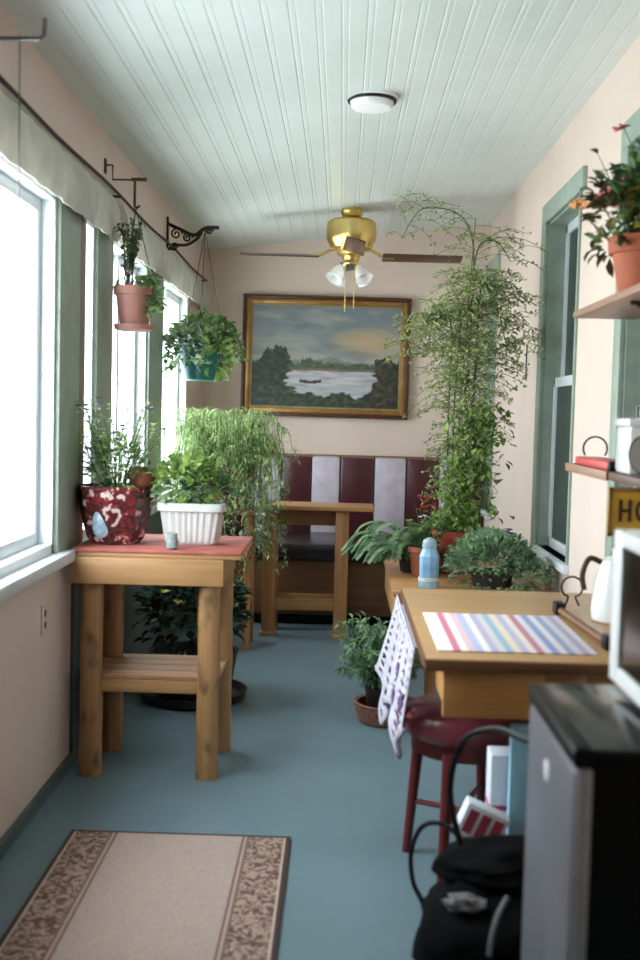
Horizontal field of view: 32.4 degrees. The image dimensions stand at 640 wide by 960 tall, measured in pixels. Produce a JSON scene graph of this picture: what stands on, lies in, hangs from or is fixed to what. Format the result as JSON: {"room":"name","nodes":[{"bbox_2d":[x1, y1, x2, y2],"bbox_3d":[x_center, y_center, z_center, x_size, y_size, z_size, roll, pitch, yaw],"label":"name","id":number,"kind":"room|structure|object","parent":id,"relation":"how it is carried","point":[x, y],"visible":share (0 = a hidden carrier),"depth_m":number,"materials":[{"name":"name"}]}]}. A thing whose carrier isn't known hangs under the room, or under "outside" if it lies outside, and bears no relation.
{"room":"sunroom","nodes":[
{"label":"sunroom","id":0,"kind":"room"},
{"bbox_2d":[0,5,204,838],"bbox_3d":[-1.043,-0.131,3.470,0.160,2.590,9.300,1,3,1],"label":"wall","id":1,"kind":"structure","parent":0,"point":[34,667],"depth_m":3.85,"materials":[{"name":"beige paint"}]},
{"bbox_2d":[0,18,46,213],"bbox_3d":[-0.848,-0.996,3.013,0.199,0.529,0.040,1,3,1],"label":"wall bracket","id":2,"kind":"object","parent":1,"relation":"attached to","point":[19,38],"visible":1,"depth_m":3.00,"materials":[{"name":"grey metal"}]},
{"bbox_2d":[0,154,56,577],"bbox_3d":[-1.030,-0.337,3.232,0.125,1.290,1.450,1,3,1],"label":"window","id":3,"kind":"structure","parent":1,"relation":"in","point":[33,542],"depth_m":3.92,"materials":[{"name":"white plastic"}]},
{"bbox_2d":[0,549,75,601],"bbox_3d":[-1.000,0.439,1.484,0.070,0.045,5.270,1,3,1],"label":"trim","id":4,"kind":"structure","parent":1,"relation":"attached to","point":[13,583],"depth_m":3.59,"materials":[{"name":"white wood"}]},
{"bbox_2d":[41,602,47,635],"bbox_3d":[-0.968,0.488,3.866,0.008,0.110,0.070,1,3,1],"label":"wall outlet","id":5,"kind":"object","parent":1,"relation":"attached to","point":[44,607],"visible":1,"depth_m":3.86,"materials":[{"name":"beige plastic"}]},
{"bbox_2d":[14,197,85,552],"bbox_3d":[-1.013,-0.377,4.162,0.162,1.320,0.412,1,3,1],"label":"trim","id":6,"kind":"structure","parent":1,"relation":"attached to","point":[71,225],"depth_m":4.06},
{"bbox_2d":[69,583,77,752],"bbox_3d":[-0.964,0.708,4.300,0.012,0.820,0.060,1,3,1],"label":"trim","id":7,"kind":"structure","parent":1,"relation":"attached to","point":[74,586],"depth_m":4.29,"materials":[{"name":"wood"}]},
{"bbox_2d":[83,220,94,537],"bbox_3d":[-1.005,-0.410,4.459,0.125,1.290,0.190,1,3,1],"label":"window","id":8,"kind":"structure","parent":1,"relation":"in","point":[90,229],"depth_m":4.52,"materials":[{"name":"white glass"}]},
{"bbox_2d":[0,613,184,860],"bbox_3d":[-0.986,1.136,3.545,0.018,0.055,9.300,1,3,1],"label":"baseboard","id":9,"kind":"structure","parent":1,"relation":"attached to","point":[19,825],"depth_m":3.82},
{"bbox_2d":[83,227,113,541],"bbox_3d":[-1.002,-0.411,4.720,0.162,1.320,0.330,1,3,1],"label":"trim","id":10,"kind":"structure","parent":1,"relation":"attached to","point":[103,245],"depth_m":4.64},
{"bbox_2d":[0,74,207,281],"bbox_3d":[-0.915,-1.168,3.480,0.042,0.040,8.850,1,3,1],"label":"curtain rod","id":11,"kind":"object","parent":1,"relation":"attached to","point":[3,81],"visible":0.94,"depth_m":4.08,"materials":[{"name":"metal"}]},
{"bbox_2d":[0,89,120,242],"bbox_3d":[-0.937,-0.960,2.065,0.059,0.190,5.400,1,3,1],"label":"window valance","id":12,"kind":"object","parent":11,"relation":"hanging from","point":[42,158],"visible":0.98,"depth_m":3.67,"materials":[{"name":"fabric"}]},
{"bbox_2d":[118,204,210,311],"bbox_3d":[-0.849,-1.224,6.457,0.059,0.190,3.160,1,3,1],"label":"window valance","id":13,"kind":"object","parent":11,"relation":"hanging from","point":[161,260],"visible":0.87,"depth_m":6.08,"materials":[{"name":"fabric"}]},
{"bbox_2d":[104,158,146,208],"bbox_3d":[-0.822,-1.252,4.651,0.179,0.204,0.030,1,3,1],"label":"wall bracket","id":14,"kind":"object","parent":1,"relation":"attached to","point":[105,159],"visible":1,"depth_m":4.64,"materials":[{"name":"brown metal"}]},
{"bbox_2d":[109,207,166,331],"bbox_3d":[-0.755,-0.895,4.659,0.246,0.525,0.185,2,4,17],"label":"hanging pot","id":15,"kind":"object","parent":14,"relation":"hanging from","point":[136,304],"visible":1,"depth_m":4.63,"materials":[{"name":"pink ceramic"}]},
{"bbox_2d":[111,241,147,481],"bbox_3d":[-0.988,-0.461,5.308,0.125,1.290,0.950,1,3,1],"label":"window","id":16,"kind":"structure","parent":1,"relation":"in","point":[133,367],"depth_m":5.73,"materials":[{"name":"white glass"}]},
{"bbox_2d":[76,493,198,744],"bbox_3d":[-0.927,0.561,6.245,0.006,0.780,3.840,1,3,1],"label":"trim","id":17,"kind":"structure","parent":1,"relation":"attached to","point":[154,526],"depth_m":5.55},
{"bbox_2d":[117,266,163,506],"bbox_3d":[-0.976,-0.489,6.017,0.162,1.320,0.470,1,3,1],"label":"trim","id":18,"kind":"structure","parent":1,"relation":"attached to","point":[154,339],"depth_m":5.93,"materials":[{"name":"wood"}]},
{"bbox_2d":[150,491,187,514],"bbox_3d":[-0.923,0.163,6.040,0.040,0.040,2.760,1,3,1],"label":"trim","id":19,"kind":"structure","parent":1,"relation":"attached to","point":[154,508],"depth_m":6.04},
{"bbox_2d":[160,279,187,499],"bbox_3d":[-0.960,-0.547,6.740,0.125,1.290,1.080,1,3,1],"label":"window","id":20,"kind":"structure","parent":1,"relation":"in","point":[177,301],"depth_m":7.22,"materials":[{"name":"white glass"}]},
{"bbox_2d":[166,216,218,250],"bbox_3d":[-0.727,-1.401,6.293,0.299,0.200,0.030,1,3,1],"label":"bracket","id":21,"kind":"object","parent":1,"relation":"attached to","point":[198,234],"visible":0.95,"depth_m":6.29,"materials":[{"name":"metal"}]},
{"bbox_2d":[162,231,248,381],"bbox_3d":[-0.656,-1.003,6.313,0.506,0.892,0.532,1,3,1],"label":"hanging pot","id":22,"kind":"object","parent":21,"relation":"hanging from","point":[202,356],"visible":1,"depth_m":6.22,"materials":[{"name":"teal plastic"}]},
{"bbox_2d":[0,620,475,959],"bbox_3d":[0.040,1.230,3.530,2.395,0.080,9.500,1,3,1],"label":"floor","id":23,"kind":"structure","parent":0,"point":[301,764],"depth_m":4.00,"materials":[{"name":"paint"}]},
{"bbox_2d":[0,829,290,959],"bbox_3d":[-0.469,1.199,3.075,0.723,0.011,1.095,1,3,1],"label":"rug","id":24,"kind":"object","parent":23,"relation":"on","point":[104,894],"visible":1,"depth_m":3.12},
{"bbox_2d":[70,534,252,780],"bbox_3d":[-0.617,0.683,4.389,0.640,0.877,0.545,1,3,1],"label":"table","id":25,"kind":"object","parent":23,"relation":"on","point":[103,571],"visible":0.92,"depth_m":4.17,"materials":[{"name":"brown wood"}]},
{"bbox_2d":[74,397,166,544],"bbox_3d":[-0.786,-0.039,4.298,0.332,0.568,0.487,1,3,1],"label":"planter pot","id":26,"kind":"object","parent":25,"relation":"on","point":[113,512],"visible":1,"depth_m":4.21,"materials":[{"name":"ceramic"}]},
{"bbox_2d":[128,466,155,486],"bbox_3d":[-0.705,-0.009,4.352,0.110,0.085,0.108,1,3,1],"label":"clay pot","id":27,"kind":"object","parent":26,"relation":"on","point":[140,480],"visible":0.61,"depth_m":4.31,"materials":[{"name":"orange ceramic"}]},
{"bbox_2d":[166,532,178,549],"bbox_3d":[-0.555,0.230,4.133,0.048,0.062,0.047,1,3,1],"label":"cup","id":28,"kind":"object","parent":25,"relation":"on","point":[172,541],"visible":1,"depth_m":4.12,"materials":[{"name":"ceramic"}]},
{"bbox_2d":[150,447,243,545],"bbox_3d":[-0.488,0.061,4.325,0.377,0.380,0.278,1,3,1],"label":"potted plant","id":29,"kind":"object","parent":25,"relation":"on","point":[198,520],"visible":0.97,"depth_m":4.26,"materials":[{"name":"green plant"}]},
{"bbox_2d":[157,499,228,545],"bbox_3d":[-0.500,0.168,4.329,0.270,0.165,0.200,2,3,1],"label":"planter","id":30,"kind":"object","parent":29,"relation":"on","point":[198,522],"depth_m":4.25,"materials":[{"name":"white plastic"}]},
{"bbox_2d":[131,575,254,709],"bbox_3d":[-0.617,0.713,5.339,0.601,0.701,0.577,1,3,1],"label":"planter","id":31,"kind":"object","parent":23,"relation":"on","point":[158,603],"visible":0.48,"depth_m":5.23,"materials":[{"name":"green plant"}]},
{"bbox_2d":[196,506,260,650],"bbox_3d":[-0.559,0.580,6.569,0.370,0.822,0.360,1,3,1],"label":"plant stand","id":32,"kind":"object","parent":23,"relation":"on","point":[248,573],"visible":0.35,"depth_m":6.43,"materials":[{"name":"brown wood"}]},
{"bbox_2d":[164,406,300,584],"bbox_3d":[-0.544,0.089,6.553,0.802,1.054,0.797,2,4,12],"label":"trailing plant","id":33,"kind":"object","parent":32,"relation":"on","point":[247,449],"visible":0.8,"depth_m":6.38,"materials":[{"name":"green plant"}]},
{"bbox_2d":[255,501,373,638],"bbox_3d":[-0.043,0.565,6.994,0.745,0.825,0.370,1,3,1],"label":"dining table","id":34,"kind":"object","parent":23,"relation":"on","point":[297,513],"visible":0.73,"depth_m":6.87,"materials":[{"name":"brown wood"}]},
{"bbox_2d":[183,453,493,625],"bbox_3d":[0.131,0.391,7.669,2.040,1.100,0.925,1,3,1],"label":"bench","id":35,"kind":"object","parent":23,"relation":"on","point":[393,485],"visible":0.34,"depth_m":7.91,"materials":[{"name":"brown wood"}]},
{"bbox_2d":[221,529,493,562],"bbox_3d":[0.128,0.458,7.605,2.040,0.115,0.790,2,3,1],"label":"seat cushion","id":36,"kind":"object","parent":35,"relation":"on","point":[302,545],"depth_m":7.25,"materials":[{"name":"black leather"}]},
{"bbox_2d":[332,611,423,726],"bbox_3d":[0.273,0.847,5.038,0.477,0.515,0.488,3,4,22],"label":"plant","id":37,"kind":"object","parent":23,"relation":"on","point":[365,659],"visible":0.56,"depth_m":4.97,"materials":[{"name":"green plant"}]},
{"bbox_2d":[402,692,529,882],"bbox_3d":[0.454,0.951,3.455,0.408,0.511,0.408,0,4,-24],"label":"stool","id":38,"kind":"object","parent":23,"relation":"on","point":[435,736],"visible":0.52,"depth_m":3.30,"materials":[{"name":"wood"}]},
{"bbox_2d":[411,834,524,959],"bbox_3d":[0.423,1.062,2.625,0.397,0.382,0.402,4,4,36],"label":"duffel bag","id":39,"kind":"object","parent":23,"relation":"on","point":[474,912],"visible":0.84,"depth_m":2.53,"materials":[{"name":"black fabric"}]},
{"bbox_2d":[408,820,462,909],"bbox_3d":[0.288,1.009,2.804,0.162,0.271,0.065,4,4,34],"label":"cord","id":40,"kind":"object","parent":39,"relation":"attached to","point":[422,826],"visible":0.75,"depth_m":2.84,"materials":[{"name":"black plastic"}]},
{"bbox_2d":[447,726,528,845],"bbox_3d":[0.422,0.704,2.522,0.052,0.459,0.425,-1,4,-31],"label":"power cord","id":41,"kind":"object","parent":39,"relation":"on","point":[489,729],"visible":0.69,"depth_m":2.67,"materials":[{"name":"black plastic"}]},
{"bbox_2d":[384,558,554,694],"bbox_3d":[0.718,0.781,5.609,0.760,0.600,1.170,1,3,1],"label":"bench","id":42,"kind":"object","parent":23,"relation":"on","point":[395,580],"visible":0.15,"depth_m":5.33,"materials":[{"name":"brown wood"}]},
{"bbox_2d":[341,520,446,572],"bbox_3d":[0.345,0.341,5.608,0.539,0.260,0.499,3,4,24],"label":"potted fern","id":43,"kind":"object","parent":42,"relation":"on","point":[387,549],"visible":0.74,"depth_m":5.56,"materials":[{"name":"green plant"}]},
{"bbox_2d":[398,541,415,572],"bbox_3d":[0.479,0.397,5.646,0.184,0.150,0.184,2,3,1],"label":"pot","id":44,"kind":"object","parent":42,"relation":"on","point":[405,566],"depth_m":5.59,"materials":[{"name":"brown ceramic"}]},
{"bbox_2d":[407,545,441,576],"bbox_3d":[0.521,0.407,5.505,0.170,0.150,0.170,2,3,1],"label":"pot","id":45,"kind":"object","parent":42,"relation":"on","point":[414,552],"depth_m":5.46,"materials":[{"name":"brown ceramic"}]},
{"bbox_2d":[402,495,452,576],"bbox_3d":[0.537,0.276,5.522,0.267,0.409,0.227,1,3,1],"label":"geranium","id":46,"kind":"object","parent":42,"relation":"on","point":[414,552],"visible":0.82,"depth_m":5.47,"materials":[{"name":"green plant"}]},
{"bbox_2d":[418,537,438,588],"bbox_3d":[0.510,0.385,5.133,0.100,0.237,0.100,1,3,1],"label":"bottle","id":47,"kind":"object","parent":42,"relation":"on","point":[428,578],"visible":1,"depth_m":5.10,"materials":[{"name":"blue plastic"}]},
{"bbox_2d":[382,188,553,572],"bbox_3d":[0.734,-0.509,5.647,0.874,1.972,0.633,1,4,-9],"label":"climbing plant","id":48,"kind":"object","parent":42,"relation":"on","point":[464,462],"visible":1,"depth_m":5.62,"materials":[{"name":"green plant"}]},
{"bbox_2d":[441,526,556,590],"bbox_3d":[0.844,0.376,5.234,0.538,0.315,0.392,1,3,1],"label":"bushy plant","id":49,"kind":"object","parent":42,"relation":"on","point":[500,577],"visible":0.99,"depth_m":5.15,"materials":[{"name":"green plant"}]},
{"bbox_2d":[401,588,616,719],"bbox_3d":[0.671,0.826,3.519,0.784,0.760,1.188,1,3,1],"label":"desk","id":50,"kind":"object","parent":23,"relation":"on","point":[469,684],"visible":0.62,"depth_m":2.95,"materials":[{"name":"brown wood"}]},
{"bbox_2d":[375,594,416,759],"bbox_3d":[0.285,0.674,3.750,0.169,0.403,1.024,1,3,1],"label":"cloth","id":51,"kind":"object","parent":50,"relation":"hanging from","point":[393,697],"visible":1,"depth_m":3.66,"materials":[{"name":"white fabric"}]},
{"bbox_2d":[423,612,597,655],"bbox_3d":[0.546,0.454,3.283,0.436,0.004,0.570,1,3,1],"label":"place mat","id":52,"kind":"object","parent":50,"relation":"on","point":[453,632],"visible":1,"depth_m":3.23,"materials":[{"name":"multicoloured fabric"}]},
{"bbox_2d":[560,576,582,605],"bbox_3d":[0.859,0.380,3.739,0.079,0.106,0.038,1,3,1],"label":"wire loop","id":53,"kind":"object","parent":50,"relation":"on","point":[568,577],"visible":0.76,"depth_m":3.75,"materials":[{"name":"metal"}]},
{"bbox_2d":[552,601,610,650],"bbox_3d":[0.800,0.438,3.357,0.037,0.040,0.602,1,3,-3],"label":"rod","id":54,"kind":"object","parent":50,"relation":"on","point":[559,607],"visible":0.81,"depth_m":3.33,"materials":[{"name":"brown wood"}]},
{"bbox_2d":[579,548,613,624],"bbox_3d":[0.941,0.333,3.509,0.188,0.238,0.148,4,4,36],"label":"kettle","id":55,"kind":"object","parent":50,"relation":"on","point":[601,601],"visible":0.52,"depth_m":3.48,"materials":[{"name":"ceramic"}]},
{"bbox_2d":[521,683,639,959],"bbox_3d":[0.720,0.868,2.085,0.603,0.853,0.457,1,3,1],"label":"mini fridge","id":56,"kind":"object","parent":23,"relation":"on","point":[581,886],"visible":1,"depth_m":1.88,"materials":[{"name":"black plastic"}]},
{"bbox_2d":[609,529,639,706],"bbox_3d":[0.823,0.284,2.010,0.454,0.325,0.530,1,3,1],"label":"monitor","id":57,"kind":"object","parent":56,"relation":"on","point":[624,665],"visible":1,"depth_m":2.18,"materials":[{"name":"white plastic"}]},
{"bbox_3d":[0.520,1.107,3.027,0.265,0.249,0.250,2,3,1],"label":"storage box","id":58,"kind":"object","parent":23,"relation":"on","visible":0},
{"bbox_2d":[457,795,509,836],"bbox_3d":[0.432,0.920,2.951,0.144,0.129,0.062,1,3,1],"label":"snack box","id":59,"kind":"object","parent":58,"relation":"on","point":[475,817],"visible":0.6,"depth_m":2.92,"materials":[{"name":"cardboard"}]},
{"bbox_2d":[485,746,508,834],"bbox_3d":[0.527,0.867,3.072,0.117,0.225,0.092,1,3,1],"label":"carton","id":60,"kind":"object","parent":58,"relation":"on","point":[496,795],"visible":0.31,"depth_m":3.03,"materials":[{"name":"white cardboard"}]},
{"bbox_2d":[506,724,528,834],"bbox_3d":[0.554,0.825,2.994,0.080,0.320,0.030,1,3,1],"label":"folder","id":61,"kind":"object","parent":58,"relation":"on","point":[518,750],"visible":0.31,"depth_m":2.98,"materials":[{"name":"blue plastic"}]},
{"bbox_2d":[0,0,639,249],"bbox_3d":[0.111,-1.580,3.360,2.395,0.448,9.500,1,3,1],"label":"ceiling","id":62,"kind":"structure","parent":0,"point":[238,114],"depth_m":4.39,"materials":[{"name":"white wood"}]},
{"bbox_2d":[239,206,462,311],"bbox_3d":[0.194,-1.383,6.927,1.066,0.654,1.066,5,5,44],"label":"ceiling fan","id":63,"kind":"object","parent":62,"relation":"hanging from","point":[350,235],"visible":1,"depth_m":6.86,"materials":[{"name":"gold metal"}]},
{"bbox_2d":[347,90,397,113],"bbox_3d":[0.214,-1.546,4.512,0.210,0.053,0.210,1,3,1],"label":"ceiling light","id":64,"kind":"object","parent":62,"relation":"attached to","point":[370,102],"visible":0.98,"depth_m":4.45,"materials":[{"name":"white glass"}]},
{"bbox_2d":[202,224,490,523],"bbox_3d":[0.172,-0.563,8.139,2.395,2.950,0.120,1,3,1],"label":"wall","id":65,"kind":"structure","parent":0,"point":[235,275],"depth_m":8.04,"materials":[{"name":"beige paint"}]},
{"bbox_2d":[240,294,411,419],"bbox_3d":[0.042,-0.898,8.031,1.230,0.887,0.050,1,3,1],"label":"framed painting","id":66,"kind":"object","parent":65,"relation":"attached to","point":[308,356],"visible":0.97,"depth_m":8.04,"materials":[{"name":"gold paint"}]},
{"bbox_2d":[353,694,412,726],"bbox_3d":[0.300,1.058,5.047,0.300,0.095,0.300,2,3,1],"label":"plant pot","id":67,"kind":"object","parent":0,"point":[366,708],"depth_m":4.96,"materials":[{"name":"ceramic"}]},
{"bbox_2d":[481,36,639,592],"bbox_3d":[1.194,-0.227,3.419,0.160,2.900,9.300,1,3,1],"label":"wall","id":68,"kind":"structure","parent":0,"point":[617,98],"depth_m":4.90,"materials":[{"name":"beige paint"}]},
{"bbox_2d":[480,253,500,518],"bbox_3d":[1.255,-0.638,7.760,0.160,1.820,0.575,1,3,1],"label":"window","id":69,"kind":"structure","parent":68,"relation":"in","point":[495,262],"depth_m":7.93,"materials":[{"name":"green wood"}]},
{"bbox_2d":[525,344,527,378],"bbox_3d":[1.169,-0.668,6.229,0.010,0.200,0.007,1,3,1],"label":"string","id":70,"kind":"object","parent":68,"relation":"hanging from","point":[526,344],"visible":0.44,"depth_m":6.22,"materials":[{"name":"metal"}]},
{"bbox_2d":[530,166,587,574],"bbox_3d":[1.207,-0.493,5.342,0.160,1.820,0.970,1,3,1],"label":"window","id":71,"kind":"structure","parent":68,"relation":"in","point":[551,484],"depth_m":5.67,"materials":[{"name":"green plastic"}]},
{"bbox_2d":[565,462,639,487],"bbox_3d":[0.965,0.067,3.191,0.228,0.169,1.400,1,3,1],"label":"wall shelf","id":72,"kind":"object","parent":68,"relation":"attached to","point":[632,480],"visible":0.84,"depth_m":3.32,"materials":[{"name":"brown wood"}]},
{"bbox_2d":[575,436,615,470],"bbox_3d":[0.921,-0.090,3.551,0.094,0.099,0.505,1,3,1],"label":"tray","id":73,"kind":"object","parent":72,"relation":"on","point":[604,463],"visible":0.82,"depth_m":3.58,"materials":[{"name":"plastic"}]},
{"bbox_2d":[606,487,639,536],"bbox_3d":[0.943,0.088,3.094,0.265,0.148,0.014,1,3,1],"label":"sign","id":74,"kind":"object","parent":72,"relation":"hanging from","point":[623,510],"visible":0.97,"depth_m":3.09,"materials":[{"name":"gold metal"}]},
{"bbox_2d":[615,418,639,474],"bbox_3d":[0.962,-0.097,3.191,0.180,0.160,0.170,1,3,1],"label":"canister","id":75,"kind":"object","parent":72,"relation":"on","point":[628,431],"visible":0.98,"depth_m":3.16,"materials":[{"name":"ceramic"}]},
{"bbox_2d":[628,436,639,473],"bbox_3d":[0.906,-0.068,3.024,0.119,0.118,0.025,1,3,1],"label":"plate","id":76,"kind":"object","parent":72,"relation":"on","point":[634,449],"visible":1,"depth_m":3.02,"materials":[{"name":"ceramic"}]},
{"bbox_2d":[573,283,639,319],"bbox_3d":[0.981,-0.456,3.159,0.221,0.178,1.400,1,3,1],"label":"wall shelf","id":77,"kind":"object","parent":68,"relation":"attached to","point":[624,304],"visible":1,"depth_m":3.49,"materials":[{"name":"brown wood"}]},
{"bbox_2d":[568,124,639,291],"bbox_3d":[0.936,-0.805,3.227,0.394,0.507,0.403,1,3,1],"label":"potted plant","id":78,"kind":"object","parent":77,"relation":"on","point":[622,191],"visible":0.99,"depth_m":3.22,"materials":[{"name":"plant"}]},
{"bbox_2d":[604,108,639,557],"bbox_3d":[1.173,-0.353,3.678,0.160,1.900,1.030,1,3,1],"label":"window","id":79,"kind":"structure","parent":68,"relation":"in","point":[627,399],"depth_m":4.09,"materials":[{"name":"green wood"}]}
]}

